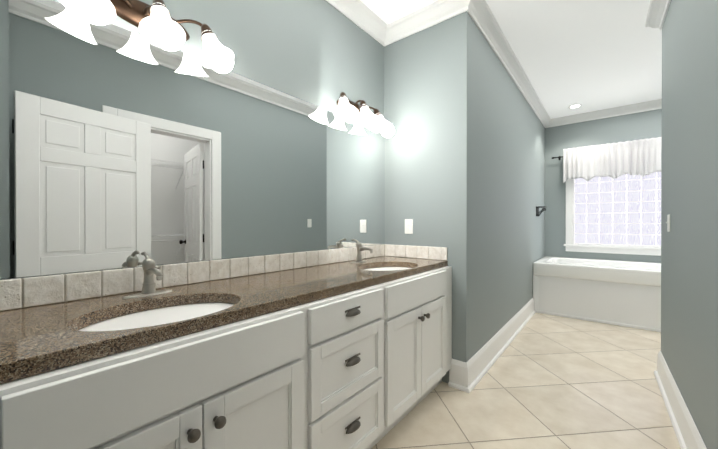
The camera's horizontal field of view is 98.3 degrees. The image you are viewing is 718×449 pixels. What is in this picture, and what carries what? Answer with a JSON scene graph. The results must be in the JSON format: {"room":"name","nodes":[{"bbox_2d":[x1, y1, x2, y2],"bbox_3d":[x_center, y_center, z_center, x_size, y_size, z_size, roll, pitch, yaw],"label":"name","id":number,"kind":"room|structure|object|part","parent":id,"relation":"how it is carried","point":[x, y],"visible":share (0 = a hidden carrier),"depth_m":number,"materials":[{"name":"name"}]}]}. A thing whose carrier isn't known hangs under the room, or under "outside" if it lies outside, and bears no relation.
{"room":"bathroom","nodes":[
{"label":"bathroom","id":0,"kind":"room"},
{"bbox_2d":[0,0,384,308],"bbox_3d":[-0.720,-0.217,1.550,0.131,2.770,2.842,0,0,39],"label":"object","id":1,"kind":"object","parent":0,"point":[120,147],"depth_m":1.38,"materials":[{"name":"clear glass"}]},
{"bbox_2d":[60,0,233,68],"bbox_3d":[-0.778,-0.804,1.209,0.223,0.195,0.585,0,0,39],"label":"sconce","id":2,"kind":"object","parent":1,"relation":"attached to","point":[155,23],"visible":1,"depth_m":1.21,"materials":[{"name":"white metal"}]},
{"bbox_2d":[333,92,391,132],"bbox_3d":[0.030,-0.808,2.214,0.223,0.195,0.585,0,0,39],"label":"sconce","id":3,"kind":"object","parent":1,"relation":"attached to","point":[345,109],"visible":1,"depth_m":2.19,"materials":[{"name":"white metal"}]},
{"bbox_2d":[360,0,661,118],"bbox_3d":[1.783,-1.653,1.814,3.694,0.100,6.400,0,0,39],"label":"ceiling","id":4,"kind":"structure","parent":0,"point":[591,55],"depth_m":2.80,"materials":[{"name":"white paint"}]},
{"bbox_2d":[326,0,393,46],"bbox_3d":[-0.436,-1.551,1.740,0.090,0.105,2.182,0,0,39],"label":"crown molding","id":5,"kind":"structure","parent":4,"relation":"attached to","point":[364,17],"depth_m":2.32,"materials":[{"name":"white wood"}]},
{"bbox_2d":[386,0,469,41],"bbox_3d":[0.501,-1.553,2.329,0.570,0.105,0.090,0,0,39],"label":"crown molding","id":6,"kind":"structure","parent":4,"relation":"attached to","point":[438,11],"depth_m":2.34,"materials":[{"name":"white wood"}]},
{"bbox_2d":[568,104,581,108],"bbox_3d":[2.945,-1.609,4.229,0.166,0.006,0.166,0,0,39],"label":"recessed light","id":7,"kind":"object","parent":4,"relation":"in","point":[574,106],"visible":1,"depth_m":4.23,"materials":[{"name":"white"}]},
{"bbox_2d":[371,313,680,448],"bbox_3d":[1.783,1.216,1.825,3.694,0.100,6.400,0,0,39],"label":"floor","id":8,"kind":"structure","parent":0,"point":[546,381],"depth_m":2.05,"materials":[{"name":"tile"}]},
{"bbox_2d":[0,263,451,448],"bbox_3d":[-0.217,0.737,1.573,0.644,0.860,2.176,0,0,39],"label":"bathroom vanity","id":9,"kind":"object","parent":8,"relation":"on","point":[346,348],"depth_m":1.00,"materials":[{"name":"white wood"}]},
{"bbox_2d":[0,255,447,378],"bbox_3d":[-0.244,0.287,1.593,0.575,0.039,2.176,0,0,39],"label":"countertop","id":10,"kind":"structure","parent":9,"relation":"on","point":[44,335],"depth_m":1.03,"materials":[{"name":"brown stone"}]},
{"bbox_2d":[120,252,175,298],"bbox_3d":[-0.788,0.188,1.175,0.181,0.162,0.166,0,0,39],"label":"faucet","id":11,"kind":"object","parent":10,"relation":"on","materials":[{"name":"silver metal"}]},
{"bbox_2d":[72,295,239,338],"bbox_3d":[-0.620,0.377,1.002,0.374,0.161,0.494,0,0,39],"label":"sink","id":12,"kind":"object","parent":10,"relation":"in","point":[95,325],"depth_m":1.04,"materials":[{"name":"white ceramic"}]},
{"bbox_2d":[0,244,446,310],"bbox_3d":[-0.251,0.218,1.599,0.557,0.096,2.175,0,0,39],"label":"backsplash","id":13,"kind":"structure","parent":10,"relation":"on","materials":[{"name":"tile"}]},
{"bbox_2d":[352,239,375,262],"bbox_3d":[0.021,0.184,2.180,0.181,0.162,0.166,0,0,39],"label":"faucet","id":14,"kind":"object","parent":10,"relation":"on","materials":[{"name":"silver metal"}]},
{"bbox_2d":[368,263,403,270],"bbox_3d":[0.189,0.373,2.007,0.374,0.161,0.494,0,0,39],"label":"sink","id":15,"kind":"object","parent":10,"relation":"in","point":[379,266],"depth_m":2.19,"materials":[{"name":"white ceramic"}]},
{"bbox_3d":[-0.018,0.624,1.341,0.025,0.522,0.100,0,0,39],"label":"handle","id":16,"kind":"part","parent":9,"relation":"part of","materials":[{"name":"grey metal"}]},
{"bbox_2d":[384,11,544,382],"bbox_3d":[1.554,-0.226,3.828,0.819,2.770,3.558,0,0,39],"label":"wall block","id":17,"kind":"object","parent":8,"relation":"on","point":[464,132],"visible":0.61,"depth_m":2.46,"materials":[{"name":"grey paint"}]},
{"bbox_2d":[405,219,412,233],"bbox_3d":[0.395,0.016,2.471,0.072,0.116,0.009,0,0,39],"label":"outlet","id":18,"kind":"object","parent":17,"relation":"attached to","point":[408,226],"visible":1,"depth_m":2.47,"materials":[{"name":"white plastic"}]},
{"bbox_2d":[458,0,553,127],"bbox_3d":[1.842,-1.557,3.456,0.090,0.105,3.528,0,0,39],"label":"crown molding","id":19,"kind":"structure","parent":17,"relation":"attached to","point":[481,13],"depth_m":2.77,"materials":[{"name":"white wood"}]},
{"bbox_2d":[536,206,546,216],"bbox_3d":[2.540,-0.180,4.317,0.104,0.134,0.210,0,0,39],"label":"towel hook","id":20,"kind":"object","parent":17,"relation":"attached to","point":[538,212],"visible":1,"depth_m":4.34,"materials":[{"name":"black metal"}]},
{"bbox_2d":[448,298,535,392],"bbox_3d":[1.480,1.067,3.153,0.154,0.190,2.479,0,0,39],"label":"baseboard","id":21,"kind":"structure","parent":8,"relation":"on","point":[467,377],"depth_m":2.50,"materials":[{"name":"white wood"}]},
{"bbox_2d":[533,256,660,331],"bbox_3d":[3.314,0.829,3.908,1.822,0.660,0.987,0,0,39],"label":"tub","id":22,"kind":"object","parent":8,"relation":"on","point":[621,293],"visible":0.75,"depth_m":3.71,"materials":[{"name":"white ceramic"}]},
{"bbox_2d":[545,109,661,262],"bbox_3d":[4.024,-0.227,4.047,2.755,2.770,0.120,0,0,39],"label":"wall","id":23,"kind":"structure","parent":0,"point":[628,127],"depth_m":4.62,"materials":[{"name":"grey paint"}]},
{"bbox_2d":[552,137,661,182],"bbox_3d":[3.623,-0.864,4.188,1.756,0.508,0.157,0,0,39],"label":"valance","id":24,"kind":"object","parent":23,"relation":"attached to","point":[641,157],"visible":0.75,"depth_m":4.25,"materials":[{"name":"white fabric"}]},
{"bbox_2d":[554,99,661,126],"bbox_3d":[4.001,-1.559,3.926,2.644,0.105,0.090,0,0,39],"label":"crown molding","id":25,"kind":"structure","parent":23,"relation":"attached to","point":[653,104],"depth_m":4.32,"materials":[{"name":"white wood"}]},
{"bbox_2d":[564,171,660,255],"bbox_3d":[3.691,-0.304,4.276,1.440,1.418,0.160,0,0,39],"label":"window","id":26,"kind":"structure","parent":23,"relation":"in","point":[624,209],"depth_m":4.36,"materials":[{"name":"white glass"}]},
{"bbox_2d":[661,0,717,448],"bbox_3d":[1.381,-0.216,1.076,0.120,2.770,3.215,0,0,38],"label":"wall","id":27,"kind":"structure","parent":0,"point":[689,254],"depth_m":1.58,"materials":[{"name":"grey paint"}]},
{"bbox_2d":[645,0,670,29],"bbox_3d":[1.341,-1.549,1.191,0.090,0.105,3.255,0,0,38],"label":"crown molding","id":28,"kind":"structure","parent":27,"relation":"attached to","point":[657,12],"depth_m":2.19,"materials":[{"name":"white wood"}]},
{"bbox_2d":[666,214,669,231],"bbox_3d":[2.090,-0.009,2.100,0.016,0.116,0.072,0,0,38],"label":"light switch","id":29,"kind":"object","parent":27,"relation":"attached to","point":[668,223],"visible":1,"depth_m":2.09,"materials":[{"name":"white plastic"}]},
{"bbox_2d":[654,351,706,448],"bbox_3d":[1.806,1.072,1.754,0.036,0.190,1.620,0,0,38],"label":"baseboard","id":30,"kind":"structure","parent":27,"relation":"attached to","point":[688,435],"depth_m":1.69,"materials":[{"name":"white wood"}]}
]}

